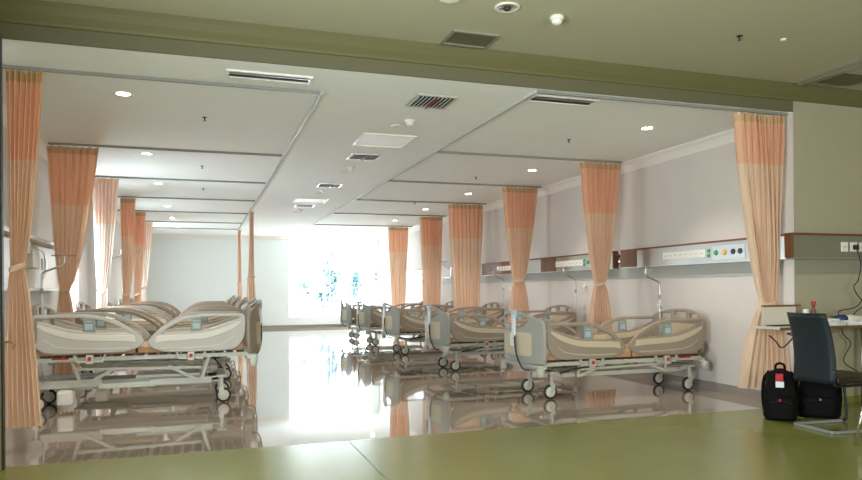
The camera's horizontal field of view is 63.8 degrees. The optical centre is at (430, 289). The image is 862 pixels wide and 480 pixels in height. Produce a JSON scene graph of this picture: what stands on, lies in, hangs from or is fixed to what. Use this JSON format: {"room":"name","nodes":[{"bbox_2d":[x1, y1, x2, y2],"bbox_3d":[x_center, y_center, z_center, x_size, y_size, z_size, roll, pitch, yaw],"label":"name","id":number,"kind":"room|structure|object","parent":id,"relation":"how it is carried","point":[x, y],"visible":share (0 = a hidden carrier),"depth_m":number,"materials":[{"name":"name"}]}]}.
{"room":"hospital room","nodes":[
{"label":"hospital room","id":0,"kind":"room"},
{"bbox_2d":[3,125,134,377],"bbox_3d":[-6.445,-0.232,13.271,0.150,3.070,17.750,0,0,-18],"label":"wall","id":1,"kind":"structure","parent":0,"point":[85,284],"depth_m":9.20,"materials":[{"name":"paint"}]},
{"bbox_2d":[4,226,58,290],"bbox_3d":[-4.450,-0.051,7.743,0.150,1.075,2.900,0,0,-18],"label":"wall panel","id":2,"kind":"object","parent":1,"relation":"attached to","point":[39,259],"visible":0.66,"depth_m":7.94,"materials":[{"name":"white plastic"}]},
{"bbox_2d":[3,101,120,223],"bbox_3d":[-6.386,-1.698,13.453,0.100,0.140,17.450,0,0,-18],"label":"trim","id":3,"kind":"structure","parent":1,"relation":"attached to","point":[42,146],"depth_m":8.37,"materials":[{"name":"white paint"}]},
{"bbox_2d":[71,283,74,311],"bbox_3d":[-5.513,-0.280,10.446,0.040,1.450,1.300,0,0,-18],"label":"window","id":4,"kind":"structure","parent":1,"relation":"in","point":[72,287],"depth_m":11.03,"materials":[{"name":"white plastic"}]},
{"bbox_2d":[146,239,378,325],"bbox_3d":[-5.535,-0.240,23.003,8.110,3.070,0.150,0,0,-18],"label":"wall","id":5,"kind":"structure","parent":0,"point":[183,273],"depth_m":22.53,"materials":[{"name":"paint"}]},
{"bbox_2d":[152,234,376,241],"bbox_3d":[-5.484,-1.705,22.892,7.560,0.140,0.100,0,0,-18],"label":"trim","id":6,"kind":"structure","parent":5,"relation":"attached to","point":[154,236],"depth_m":22.91,"materials":[{"name":"white paint"}]},
{"bbox_2d":[263,324,356,328],"bbox_3d":[-5.473,1.245,22.933,7.730,0.100,0.015,0,0,-18],"label":"baseboard","id":7,"kind":"structure","parent":5,"relation":"attached to","point":[316,325],"depth_m":23.31,"materials":[{"name":"brown stone"}]},
{"bbox_2d":[288,241,369,317],"bbox_3d":[-3.461,-0.402,23.718,2.820,2.660,0.040,0,0,-18],"label":"window","id":8,"kind":"structure","parent":5,"relation":"in","point":[330,287],"depth_m":23.71,"materials":[{"name":"white plastic"}]},
{"bbox_2d":[2,39,789,237],"bbox_3d":[-2.724,-1.873,14.574,8.160,0.150,18.029,0,0,-18],"label":"ceiling","id":9,"kind":"structure","parent":0,"point":[75,109],"depth_m":8.14,"materials":[{"name":"paint"}]},
{"bbox_2d":[113,91,132,95],"bbox_3d":[-2.815,-1.792,6.341,0.170,0.009,0.170,0,0,-18],"label":"recessed light","id":10,"kind":"object","parent":9,"relation":"in","point":[120,93],"visible":1,"depth_m":6.33,"materials":[{"name":"white plastic"}]},
{"bbox_2d":[2,64,319,93],"bbox_3d":[-2.221,-1.789,5.927,2.545,0.025,0.030,0,0,-18],"label":"rail","id":11,"kind":"object","parent":9,"relation":"attached to","point":[13,67],"visible":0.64,"depth_m":5.88,"materials":[{"name":"grey metal"}]},
{"bbox_2d":[5,69,42,428],"bbox_3d":[-3.276,-0.329,5.575,0.312,2.872,0.120,0,0,-18],"label":"privacy curtain","id":12,"kind":"object","parent":11,"relation":"hanging from","point":[23,89],"visible":0.99,"depth_m":5.56,"materials":[{"name":"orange fabric"}]},
{"bbox_2d":[48,142,281,156],"bbox_3d":[-3.312,-1.780,8.831,2.785,0.025,0.030,0,0,-18],"label":"rail","id":13,"kind":"object","parent":9,"relation":"attached to","point":[49,143],"visible":1,"depth_m":8.79,"materials":[{"name":"grey metal"}]},
{"bbox_2d":[47,145,98,374],"bbox_3d":[-4.365,-0.335,8.477,0.584,2.842,0.140,0,0,-18],"label":"privacy curtain","id":14,"kind":"object","parent":13,"relation":"hanging from","point":[71,170],"visible":0.74,"depth_m":8.45,"materials":[{"name":"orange fabric"}]},
{"bbox_2d":[95,175,265,183],"bbox_3d":[-4.093,-1.774,11.185,2.785,0.025,0.030,0,0,-18],"label":"rail","id":15,"kind":"object","parent":9,"relation":"attached to","point":[95,175],"visible":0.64,"depth_m":11.19,"materials":[{"name":"grey metal"}]},
{"bbox_2d":[93,177,118,316],"bbox_3d":[-5.082,-0.329,10.851,0.388,2.842,0.160,0,0,-22],"label":"privacy curtain","id":16,"kind":"object","parent":15,"relation":"hanging from","point":[105,191],"visible":0.72,"depth_m":10.83,"materials":[{"name":"fabric"}]},
{"bbox_2d":[117,210,247,213],"bbox_3d":[-5.605,-1.762,15.740,2.785,0.025,0.030,0,0,-18],"label":"rail","id":17,"kind":"object","parent":9,"relation":"attached to","point":[117,210],"visible":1,"depth_m":15.74,"materials":[{"name":"grey metal"}]},
{"bbox_2d":[133,211,145,302],"bbox_3d":[-6.495,-0.318,15.443,0.288,2.842,0.149,0,0,-18],"label":"privacy curtain","id":18,"kind":"object","parent":17,"relation":"hanging from","point":[140,217],"visible":0.7,"depth_m":15.43,"materials":[{"name":"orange fabric"}]},
{"bbox_2d":[118,196,254,201],"bbox_3d":[-4.849,-1.768,13.463,2.785,0.025,0.030,0,0,-18],"label":"rail","id":19,"kind":"object","parent":9,"relation":"attached to","point":[118,196],"visible":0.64,"depth_m":13.49,"materials":[{"name":"grey metal"}]},
{"bbox_2d":[120,197,135,304],"bbox_3d":[-5.744,-0.324,13.162,0.278,2.842,0.149,0,0,-18],"label":"privacy curtain","id":20,"kind":"object","parent":19,"relation":"hanging from","point":[127,205],"visible":0.79,"depth_m":13.15,"materials":[{"name":"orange fabric"}]},
{"bbox_2d":[145,221,241,223],"bbox_3d":[-6.361,-1.756,18.018,2.785,0.025,0.030,0,0,-18],"label":"rail","id":21,"kind":"object","parent":9,"relation":"attached to","point":[145,221],"visible":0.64,"depth_m":18.06,"materials":[{"name":"grey metal"}]},
{"bbox_2d":[141,222,152,300],"bbox_3d":[-7.282,-0.311,17.711,0.351,2.842,0.140,0,0,-18],"label":"privacy curtain","id":22,"kind":"object","parent":21,"relation":"hanging from","point":[148,225],"visible":0.52,"depth_m":17.70,"materials":[{"name":"fabric"}]},
{"bbox_2d":[153,227,237,229],"bbox_3d":[-6.959,-1.751,19.822,2.785,0.025,0.030,0,0,-18],"label":"rail","id":23,"kind":"object","parent":9,"relation":"attached to","point":[153,227],"visible":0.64,"depth_m":19.86,"materials":[{"name":"grey metal"}]},
{"bbox_2d":[225,69,312,84],"bbox_3d":[-1.369,-1.801,5.872,0.710,0.014,0.200,0,0,-18],"label":"ceiling vent","id":24,"kind":"object","parent":9,"relation":"in","point":[230,73],"visible":1,"depth_m":5.86,"materials":[{"name":"white plastic"}]},
{"bbox_2d":[238,92,322,229],"bbox_3d":[-3.314,-1.780,13.306,0.030,0.025,14.665,0,0,-18],"label":"rail","id":25,"kind":"object","parent":9,"relation":"attached to","point":[319,96],"visible":1,"depth_m":8.45,"materials":[{"name":"grey metal"}]},
{"bbox_2d":[237,230,242,300],"bbox_3d":[-5.569,-0.325,20.174,0.196,2.842,0.115,0,0,-18],"label":"privacy curtain","id":26,"kind":"object","parent":25,"relation":"hanging from","point":[239,272],"visible":0.73,"depth_m":20.18,"materials":[{"name":"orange fabric"}]},
{"bbox_2d":[247,212,255,300],"bbox_3d":[-4.041,-0.338,15.569,0.246,2.842,0.105,0,0,-18],"label":"privacy curtain","id":27,"kind":"object","parent":25,"relation":"hanging from","point":[251,293],"visible":0.72,"depth_m":15.57,"materials":[{"name":"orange fabric"}]},
{"bbox_2d":[294,204,314,207],"bbox_3d":[-2.696,-1.780,14.809,0.400,0.034,0.400,0,0,-18],"label":"ceiling vent","id":28,"kind":"object","parent":9,"relation":"in","point":[296,205],"visible":1,"depth_m":14.78,"materials":[{"name":"silver metal"}]},
{"bbox_2d":[293,198,329,203],"bbox_3d":[-2.422,-1.790,13.984,0.640,0.019,0.680,0,0,-18],"label":"ceiling light panel","id":29,"kind":"object","parent":9,"relation":"attached to","point":[297,200],"visible":1,"depth_m":13.95,"materials":[{"name":"white plastic"}]},
{"bbox_2d":[296,199,326,202],"bbox_3d":[-2.422,-1.796,13.984,0.590,0.007,0.630,0,0,-18],"label":"diffuser","id":30,"kind":"object","parent":29,"relation":"attached to","point":[297,200],"depth_m":13.96,"materials":[{"name":"white"}]},
{"bbox_2d":[316,183,342,187],"bbox_3d":[-1.751,-1.788,11.962,0.400,0.034,0.400,0,0,-18],"label":"ceiling vent","id":31,"kind":"object","parent":9,"relation":"in","point":[328,185],"visible":1,"depth_m":11.94,"materials":[{"name":"silver metal"}]},
{"bbox_2d":[315,224,412,226],"bbox_3d":[-1.869,-1.792,19.404,2.815,0.025,0.030,0,0,-18],"label":"rail","id":32,"kind":"object","parent":9,"relation":"attached to","point":[315,224],"visible":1,"depth_m":19.39,"materials":[{"name":"grey metal"}]},
{"bbox_2d":[388,227,407,307],"bbox_3d":[-0.926,-0.363,19.707,0.597,2.842,0.144,0,0,-21],"label":"privacy curtain","id":33,"kind":"object","parent":32,"relation":"hanging from","point":[397,236],"visible":0.76,"depth_m":19.70,"materials":[{"name":"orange fabric"}]},
{"bbox_2d":[347,153,381,160],"bbox_3d":[-0.910,-1.795,9.428,0.400,0.034,0.400,0,0,-18],"label":"ceiling vent","id":34,"kind":"object","parent":9,"relation":"in","point":[354,156],"visible":1,"depth_m":9.42,"materials":[{"name":"silver metal"}]},
{"bbox_2d":[352,132,416,148],"bbox_3d":[-0.573,-1.805,8.412,0.640,0.019,0.680,0,0,-18],"label":"ceiling light panel","id":35,"kind":"object","parent":9,"relation":"attached to","point":[366,139],"visible":1,"depth_m":8.40,"materials":[{"name":"white plastic"}]},
{"bbox_2d":[355,135,411,146],"bbox_3d":[-0.573,-1.811,8.412,0.590,0.007,0.630,0,0,-18],"label":"diffuser","id":36,"kind":"object","parent":35,"relation":"attached to","point":[364,140],"depth_m":8.41,"materials":[{"name":"white plastic"}]},
{"bbox_2d":[333,213,446,216],"bbox_3d":[-0.955,-1.800,16.651,2.815,0.025,0.030,0,0,-18],"label":"rail","id":37,"kind":"object","parent":9,"relation":"attached to","point":[333,213],"visible":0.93,"depth_m":16.65,"materials":[{"name":"grey metal"}]},
{"bbox_2d":[420,216,442,310],"bbox_3d":[0.025,-0.371,16.973,0.574,2.842,0.148,0,0,-17],"label":"privacy curtain","id":38,"kind":"object","parent":37,"relation":"hanging from","point":[430,227],"visible":0.81,"depth_m":16.96,"materials":[{"name":"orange fabric"}]},
{"bbox_2d":[405,119,414,125],"bbox_3d":[-0.226,-1.786,7.432,0.110,0.063,0.110,0,0,-18],"label":"smoke detector","id":39,"kind":"object","parent":9,"relation":"attached to","point":[409,122],"visible":1,"depth_m":7.40,"materials":[{"name":"white plastic"}]},
{"bbox_2d":[357,199,485,204],"bbox_3d":[-0.168,-1.806,14.279,2.815,0.025,0.030,0,0,-18],"label":"rail","id":40,"kind":"object","parent":9,"relation":"attached to","point":[357,199],"visible":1,"depth_m":14.27,"materials":[{"name":"grey metal"}]},
{"bbox_2d":[448,204,482,313],"bbox_3d":[0.755,-0.377,14.580,0.773,2.842,0.153,0,0,-18],"label":"privacy curtain","id":41,"kind":"object","parent":40,"relation":"hanging from","point":[465,221],"visible":0.75,"depth_m":14.56,"materials":[{"name":"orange fabric"}]},
{"bbox_2d":[312,91,536,224],"bbox_3d":[-1.146,-1.798,12.711,0.030,0.025,13.360,0,0,-18],"label":"rail","id":42,"kind":"object","parent":9,"relation":"attached to","point":[532,93],"visible":1,"depth_m":8.49,"materials":[{"name":"grey metal"}]},
{"bbox_2d":[405,94,457,108],"bbox_3d":[0.000,-1.802,6.685,0.400,0.034,0.420,0,0,-18],"label":"ceiling vent","id":43,"kind":"object","parent":9,"relation":"in","point":[425,101],"visible":1,"depth_m":6.66,"materials":[{"name":"silver metal"}]},
{"bbox_2d":[388,180,540,187],"bbox_3d":[0.620,-1.813,11.906,2.815,0.025,0.030,0,0,-18],"label":"rail","id":44,"kind":"object","parent":9,"relation":"attached to","point":[389,180],"visible":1,"depth_m":11.87,"materials":[{"name":"grey metal"}]},
{"bbox_2d":[502,187,537,321],"bbox_3d":[1.577,-0.384,12.223,0.681,2.842,0.156,0,0,-18],"label":"privacy curtain","id":45,"kind":"object","parent":44,"relation":"hanging from","point":[519,203],"visible":0.84,"depth_m":12.20,"materials":[{"name":"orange fabric"}]},
{"bbox_2d":[437,151,621,162],"bbox_3d":[1.407,-1.819,9.533,2.815,0.025,0.030,0,0,-18],"label":"rail","id":46,"kind":"object","parent":9,"relation":"attached to","point":[446,152],"visible":0.86,"depth_m":9.48,"materials":[{"name":"grey metal"}]},
{"bbox_2d":[580,161,620,332],"bbox_3d":[2.413,-0.391,9.864,0.621,2.842,0.154,0,0,-18],"label":"privacy curtain","id":47,"kind":"object","parent":46,"relation":"hanging from","point":[600,183],"visible":0.83,"depth_m":9.83,"materials":[{"name":"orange fabric"}]},
{"bbox_2d":[524,94,599,106],"bbox_3d":[1.265,-1.822,6.683,0.700,0.014,0.220,0,0,-18],"label":"ceiling vent","id":48,"kind":"object","parent":9,"relation":"in","point":[538,98],"visible":0.92,"depth_m":6.68,"materials":[{"name":"white plastic"}]},
{"bbox_2d":[537,90,786,115],"bbox_3d":[2.352,-1.827,6.812,2.895,0.025,0.030,0,0,-18],"label":"rail","id":49,"kind":"object","parent":9,"relation":"attached to","point":[538,91],"visible":1,"depth_m":6.75,"materials":[{"name":"grey metal"}]},
{"bbox_2d":[733,112,789,388],"bbox_3d":[3.442,-0.404,7.187,0.660,2.832,0.141,0,0,-18],"label":"privacy curtain","id":50,"kind":"object","parent":49,"relation":"hanging from","point":[759,139],"visible":0.91,"depth_m":7.16,"materials":[{"name":"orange fabric"}]},
{"bbox_2d":[0,327,861,479],"bbox_3d":[0.249,1.298,10.615,11.260,0.100,27.400,0,0,-18],"label":"floor","id":51,"kind":"structure","parent":0,"point":[317,384],"depth_m":6.24,"materials":[{"name":"stone"}]},
{"bbox_2d":[32,254,262,411],"bbox_3d":[-3.142,0.452,7.870,2.410,1.647,1.050,0,0,-18],"label":"hospital bed","id":52,"kind":"object","parent":51,"relation":"on","point":[92,342],"visible":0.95,"depth_m":7.55,"materials":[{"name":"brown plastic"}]},
{"bbox_2d":[75,298,255,378],"bbox_3d":[-3.712,0.705,9.882,2.410,1.150,1.050,0,0,-18],"label":"hospital bed","id":53,"kind":"object","parent":51,"relation":"on","point":[151,326],"visible":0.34,"depth_m":9.59,"materials":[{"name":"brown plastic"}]},
{"bbox_2d":[106,249,247,361],"bbox_3d":[-4.421,0.303,12.071,2.410,1.967,1.050,0,0,-18],"label":"hospital bed","id":54,"kind":"object","parent":51,"relation":"on","point":[165,318],"visible":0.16,"depth_m":11.71,"materials":[{"name":"beige plastic"}]},
{"bbox_2d":[118,251,240,318],"bbox_3d":[-5.193,0.259,14.396,2.410,2.067,1.050,0,0,-18],"label":"hospital bed","id":55,"kind":"object","parent":51,"relation":"on","point":[172,314],"visible":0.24,"depth_m":14.04,"materials":[{"name":"beige plastic"}]},
{"bbox_2d":[130,295,234,315],"bbox_3d":[-5.946,0.724,16.674,2.410,1.150,1.050,0,0,-18],"label":"hospital bed","id":56,"kind":"object","parent":51,"relation":"on","point":[171,307],"visible":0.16,"depth_m":16.43,"materials":[{"name":"beige plastic"}]},
{"bbox_2d":[340,300,424,338],"bbox_3d":[-1.201,0.755,18.143,2.397,1.010,1.050,0,0,-18],"label":"hospital bed","id":57,"kind":"object","parent":51,"relation":"on","point":[348,314],"visible":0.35,"depth_m":17.59,"materials":[{"name":"beige plastic"}]},
{"bbox_2d":[357,261,453,345],"bbox_3d":[-0.562,0.291,16.144,2.397,1.927,1.050,0,0,-18],"label":"hospital bed","id":58,"kind":"object","parent":51,"relation":"on","point":[368,319],"visible":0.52,"depth_m":15.59,"materials":[{"name":"beige plastic"}]},
{"bbox_2d":[382,270,503,354],"bbox_3d":[0.194,0.435,13.805,2.397,1.627,1.065,0,0,-18],"label":"hospital bed","id":59,"kind":"object","parent":51,"relation":"on","point":[395,323],"visible":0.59,"depth_m":13.29,"materials":[{"name":"beige plastic"}]},
{"bbox_2d":[423,267,576,370],"bbox_3d":[1.067,0.448,11.113,2.397,1.587,1.065,0,0,-18],"label":"hospital bed","id":60,"kind":"object","parent":51,"relation":"on","point":[443,331],"visible":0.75,"depth_m":10.59,"materials":[{"name":"beige plastic"}]},
{"bbox_2d":[501,268,708,398],"bbox_3d":[2.041,0.480,8.368,2.397,1.507,1.050,0,0,-18],"label":"hospital bed","id":61,"kind":"object","parent":51,"relation":"on","point":[535,346],"visible":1,"depth_m":8.03,"materials":[{"name":"grey plastic"}]},
{"bbox_2d":[761,362,798,421],"bbox_3d":[3.284,0.954,6.513,0.322,0.539,0.281,0,0,24],"label":"backpack","id":62,"kind":"object","parent":51,"relation":"on","point":[780,393],"visible":0.97,"depth_m":6.44,"materials":[{"name":"black fabric"}]},
{"bbox_2d":[753,325,861,403],"bbox_3d":[4.544,0.783,7.202,2.650,0.860,0.348,0,0,-18],"label":"desk","id":63,"kind":"object","parent":51,"relation":"on","point":[831,326],"visible":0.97,"depth_m":6.89,"materials":[{"name":"beige"}]},
{"bbox_2d":[769,333,791,347],"bbox_3d":[3.419,0.481,6.718,0.292,0.176,0.054,0,0,-10],"label":"loose cable","id":64,"kind":"object","parent":63,"relation":"hanging from","point":[771,337],"visible":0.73,"depth_m":6.71,"materials":[{"name":"black rubber"}]},
{"bbox_2d":[761,304,800,325],"bbox_3d":[3.499,0.256,6.924,0.480,0.208,0.080,0,0,-18],"label":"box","id":65,"kind":"object","parent":63,"relation":"on","point":[772,315],"visible":0.8,"depth_m":6.89,"materials":[{"name":"beige cardboard"}]},
{"bbox_2d":[828,320,845,325],"bbox_3d":[4.069,0.332,6.955,0.170,0.048,0.110,0,0,-36],"label":"paper packet","id":66,"kind":"object","parent":63,"relation":"on","point":[832,322],"visible":0.95,"depth_m":6.91,"materials":[{"name":"white"}]},
{"bbox_2d":[834,315,861,320],"bbox_3d":[4.419,0.303,7.264,0.418,0.087,0.089,0,0,-10],"label":"probe","id":67,"kind":"object","parent":63,"relation":"on","point":[841,317],"visible":0.62,"depth_m":7.22,"materials":[{"name":"white plastic"}]},
{"bbox_2d":[841,328,857,371],"bbox_3d":[4.540,0.787,7.337,0.420,0.831,0.045,0,0,1],"label":"loose cable","id":68,"kind":"object","parent":63,"relation":"hanging from","point":[841,328],"visible":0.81,"depth_m":7.33,"materials":[{"name":"black rubber"}]},
{"bbox_2d":[841,320,861,324],"bbox_3d":[4.272,0.330,7.043,0.170,0.049,0.110,0,0,-7],"label":"paper packet","id":69,"kind":"object","parent":63,"relation":"on","point":[848,322],"visible":0.84,"depth_m":6.99,"materials":[{"name":"white"}]},
{"bbox_2d":[797,381,842,418],"bbox_3d":[3.706,0.972,6.631,0.412,0.495,0.287,0,0,28],"label":"backpack","id":70,"kind":"object","parent":51,"relation":"on","point":[816,400],"visible":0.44,"depth_m":6.54,"materials":[{"name":"black fabric"}]},
{"bbox_2d":[787,312,861,433],"bbox_3d":[3.562,0.710,6.115,0.702,1.018,0.470,0,0,-14],"label":"chair","id":71,"kind":"object","parent":51,"relation":"on","point":[813,344],"visible":1,"depth_m":5.98,"materials":[{"name":"black leather"},{"name":"chrome metal"}]},
{"bbox_2d":[853,409,861,444],"bbox_3d":[3.538,0.944,5.428,0.349,0.545,0.348,0,0,42],"label":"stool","id":72,"kind":"object","parent":51,"relation":"on","point":[860,417],"visible":1,"depth_m":5.41,"materials":[{"name":"silver metal"}]},
{"bbox_2d":[44,0,861,89],"bbox_3d":[3.364,-2.178,2.160,10.620,0.120,9.370,0,0,-18],"label":"ceiling","id":73,"kind":"structure","parent":0,"point":[822,36],"depth_m":5.50,"materials":[{"name":"paint"}]},
{"bbox_2d":[440,0,462,3],"bbox_3d":[0.148,-2.078,4.965,0.180,0.025,0.180,0,0,-18],"label":"dome","id":74,"kind":"object","parent":73,"relation":"attached to","point":[443,1],"visible":1,"depth_m":4.98,"materials":[{"name":"white plastic"}]},
{"bbox_2d":[440,29,499,48],"bbox_3d":[0.324,-2.085,5.782,0.410,0.014,0.320,0,0,-18],"label":"ceiling vent","id":75,"kind":"object","parent":73,"relation":"in","point":[461,38],"visible":1,"depth_m":5.79,"materials":[{"name":"silver metal"}]},
{"bbox_2d":[445,33,493,46],"bbox_3d":[0.324,-2.090,5.782,0.360,0.003,0.270,0,0,-18],"label":"grille","id":76,"kind":"object","parent":75,"relation":"attached to","point":[452,39],"depth_m":5.79,"materials":[{"name":"white metal"}]},
{"bbox_2d":[494,2,519,12],"bbox_3d":[0.565,-2.078,5.135,0.190,0.031,0.190,0,0,-18],"label":"recessed light","id":77,"kind":"object","parent":73,"relation":"in","point":[504,7],"visible":1,"depth_m":5.12,"materials":[{"name":"white plastic"}]},
{"bbox_2d":[550,14,563,25],"bbox_3d":[0.967,-2.066,5.321,0.110,0.063,0.110,0,0,-18],"label":"smoke detector","id":78,"kind":"object","parent":73,"relation":"attached to","point":[556,19],"visible":1,"depth_m":5.29,"materials":[{"name":"white plastic"}]},
{"bbox_2d":[797,60,861,85],"bbox_3d":[4.099,-2.106,6.076,0.040,0.034,2.140,0,0,-18],"label":"rail","id":79,"kind":"object","parent":73,"relation":"attached to","point":[857,63],"visible":1,"depth_m":6.72,"materials":[{"name":"silver metal"}]},
{"bbox_2d":[810,71,861,87],"bbox_3d":[4.188,-2.116,6.980,0.520,0.014,0.400,0,0,-18],"label":"ceiling vent","id":80,"kind":"object","parent":73,"relation":"in","point":[847,79],"visible":0.92,"depth_m":7.02,"materials":[{"name":"silver metal"}]},
{"bbox_2d":[818,73,861,85],"bbox_3d":[4.188,-2.122,6.980,0.470,0.003,0.350,0,0,-18],"label":"grille","id":81,"kind":"object","parent":80,"relation":"attached to","point":[838,79],"depth_m":7.00,"materials":[{"name":"white metal"}]},
{"bbox_2d":[379,143,783,389],"bbox_3d":[1.027,-0.293,15.867,0.150,3.070,17.930,0,0,-18],"label":"wall","id":82,"kind":"structure","parent":0,"point":[694,198],"depth_m":9.47,"materials":[{"name":"paint"}]},
{"bbox_2d":[408,270,421,279],"bbox_3d":[-0.360,-0.417,19.637,0.104,0.264,1.724,0,0,-18],"label":"console","id":83,"kind":"object","parent":82,"relation":"attached to","point":[416,274],"visible":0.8,"depth_m":19.77,"materials":[{"name":"metal"}]},
{"bbox_2d":[443,267,451,277],"bbox_3d":[0.553,-0.425,16.885,0.104,0.264,1.324,0,0,-18],"label":"console","id":84,"kind":"object","parent":82,"relation":"attached to","point":[446,271],"visible":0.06,"depth_m":17.25,"materials":[{"name":"metal"}]},
{"bbox_2d":[482,261,511,275],"bbox_3d":[1.439,-0.432,14.217,0.104,0.264,1.846,0,0,-18],"label":"console","id":85,"kind":"object","parent":82,"relation":"attached to","point":[504,268],"visible":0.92,"depth_m":14.29,"materials":[{"name":"metal"}]},
{"bbox_2d":[526,251,617,273],"bbox_3d":[2.235,-0.438,11.812,0.107,0.264,3.196,0,0,-18],"label":"console","id":86,"kind":"object","parent":82,"relation":"attached to","point":[578,262],"visible":0.75,"depth_m":11.68,"materials":[{"name":"metal"}]},
{"bbox_2d":[377,115,780,241],"bbox_3d":[0.925,-1.758,15.742,0.100,0.140,17.710,0,0,-18],"label":"trim","id":87,"kind":"structure","parent":82,"relation":"attached to","point":[726,137],"depth_m":9.46,"materials":[{"name":"white paint"}]},
{"bbox_2d":[406,260,782,285],"bbox_3d":[1.501,-0.225,14.191,0.008,0.165,14.410,0,0,-18],"label":"trim","id":88,"kind":"structure","parent":82,"relation":"attached to","point":[734,268],"depth_m":9.68,"materials":[{"name":"grey plastic"}]},
{"bbox_2d":[489,345,760,399],"bbox_3d":[0.992,1.192,15.746,0.015,0.100,17.730,0,0,-18],"label":"baseboard","id":89,"kind":"structure","parent":82,"relation":"attached to","point":[731,389],"depth_m":8.43,"materials":[{"name":"brown stone"}]},
{"bbox_2d":[620,234,786,267],"bbox_3d":[3.275,-0.447,8.679,0.107,0.264,3.016,0,0,-18],"label":"console","id":90,"kind":"object","parent":82,"relation":"attached to","point":[730,250],"visible":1,"depth_m":8.64,"materials":[{"name":"metal"}]},
{"bbox_2d":[793,101,861,396],"bbox_3d":[5.344,-0.464,7.791,3.340,3.340,0.120,0,0,-18],"label":"wall","id":91,"kind":"structure","parent":0,"point":[827,139],"depth_m":7.37,"materials":[{"name":"paint"}]},
{"bbox_2d":[0,0,861,111],"bbox_3d":[1.908,-2.026,6.550,10.620,0.160,0.080,0,0,-18],"label":"ceiling beam","id":92,"kind":"structure","parent":91,"relation":"attached to","point":[42,13],"depth_m":5.78,"materials":[{"name":"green paint"}]},
{"bbox_2d":[783,165,784,304],"bbox_3d":[3.755,-0.316,7.337,0.046,3.070,0.018,0,0,-18],"label":"trim","id":93,"kind":"structure","parent":91,"relation":"attached to","point":[783,165],"depth_m":7.33,"materials":[{"name":"paint"}]},
{"bbox_2d":[784,112,794,371],"bbox_3d":[3.757,-0.316,7.265,0.006,3.070,0.119,0,0,-18],"label":"trim","id":94,"kind":"structure","parent":91,"relation":"attached to","point":[788,141],"depth_m":7.26,"materials":[{"name":"paint"}]},
{"bbox_2d":[784,233,861,258],"bbox_3d":[5.297,-0.463,7.656,3.435,0.264,0.104,0,0,-18],"label":"console","id":95,"kind":"object","parent":91,"relation":"attached to","point":[796,245],"visible":1,"depth_m":7.21,"materials":[{"name":"metal"}]},
{"bbox_2d":[841,242,847,251],"bbox_3d":[4.359,-0.451,7.302,0.090,0.100,0.008,0,0,-18],"label":"socket","id":96,"kind":"object","parent":95,"relation":"attached to","point":[844,245],"depth_m":7.30,"materials":[{"name":"white plastic"}]},
{"bbox_2d":[850,242,856,251],"bbox_3d":[4.477,-0.452,7.341,0.090,0.100,0.008,0,0,-18],"label":"socket","id":97,"kind":"object","parent":95,"relation":"attached to","point":[851,243],"depth_m":7.33,"materials":[{"name":"white plastic"}]},
{"bbox_2d":[853,245,860,299],"bbox_3d":[4.542,0.110,7.334,0.210,1.169,0.040,0,0,-18],"label":"power adapter","id":98,"kind":"object","parent":95,"relation":"attached to","point":[855,247],"visible":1,"depth_m":7.31,"materials":[{"name":"black plastic"}]},
{"bbox_2d":[794,259,861,273],"bbox_3d":[5.366,-0.257,7.731,3.340,0.165,0.008,0,0,-18],"label":"trim","id":99,"kind":"structure","parent":91,"relation":"attached to","point":[801,266],"depth_m":7.34,"materials":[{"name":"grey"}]},
{"bbox_2d":[842,395,860,402],"bbox_3d":[5.379,1.171,7.727,3.340,0.070,0.015,0,0,-18],"label":"baseboard","id":100,"kind":"structure","parent":91,"relation":"attached to","point":[850,399],"depth_m":7.44,"materials":[{"name":"green plastic"}]},
{"bbox_3d":[-1.706,-0.406,0.462,0.100,3.340,9.350,0,0,-18],"label":"wall","id":101,"kind":"structure","parent":0,"visible":0},
{"bbox_2d":[0,326,1,470],"bbox_3d":[-3.083,-0.315,4.894,0.075,3.180,0.060,0,0,-18],"label":"door","id":102,"kind":"structure","parent":101,"relation":"in","point":[0,326],"depth_m":4.88,"materials":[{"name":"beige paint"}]},
{"bbox_2d":[0,36,5,469],"bbox_3d":[-3.044,-0.260,4.917,0.013,3.070,0.050,0,0,-18],"label":"door frame","id":103,"kind":"structure","parent":101,"relation":"attached to","point":[2,324],"depth_m":4.90,"materials":[{"name":"black metal"}]},
{"label":"outside","id":104,"kind":"structure","parent":0,"visible":0},
{"bbox_2d":[289,307,356,316],"bbox_3d":[-8.440,1.569,41.342,70.000,0.100,36.200,0,0,-18],"label":"floor","id":105,"kind":"structure","parent":104,"point":[315,311],"depth_m":47.77,"materials":[{"name":"white"}]},
{"bbox_2d":[289,271,315,315],"bbox_3d":[-4.754,0.392,26.007,0.869,2.197,1.039,0,0,13],"label":"shrub","id":106,"kind":"object","parent":105,"relation":"on","point":[300,284],"visible":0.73,"depth_m":25.96,"materials":[{"name":"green plant"}]},
{"bbox_2d":[314,258,344,315],"bbox_3d":[-3.882,0.128,26.634,0.987,2.709,1.286,0,0,32],"label":"shrub","id":107,"kind":"object","parent":105,"relation":"on","point":[334,279],"visible":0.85,"depth_m":26.47,"materials":[{"name":"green plant"}]},
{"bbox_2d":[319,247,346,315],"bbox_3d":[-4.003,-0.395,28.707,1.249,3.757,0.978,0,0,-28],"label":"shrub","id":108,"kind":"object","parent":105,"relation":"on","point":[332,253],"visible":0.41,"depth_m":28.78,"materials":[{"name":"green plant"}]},
{"bbox_2d":[347,270,366,308],"bbox_3d":[-2.974,0.340,27.537,0.807,2.272,0.919,0,0,-18],"label":"shrub","id":109,"kind":"object","parent":105,"relation":"on","point":[355,279],"visible":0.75,"depth_m":27.49,"materials":[{"name":"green plant"}]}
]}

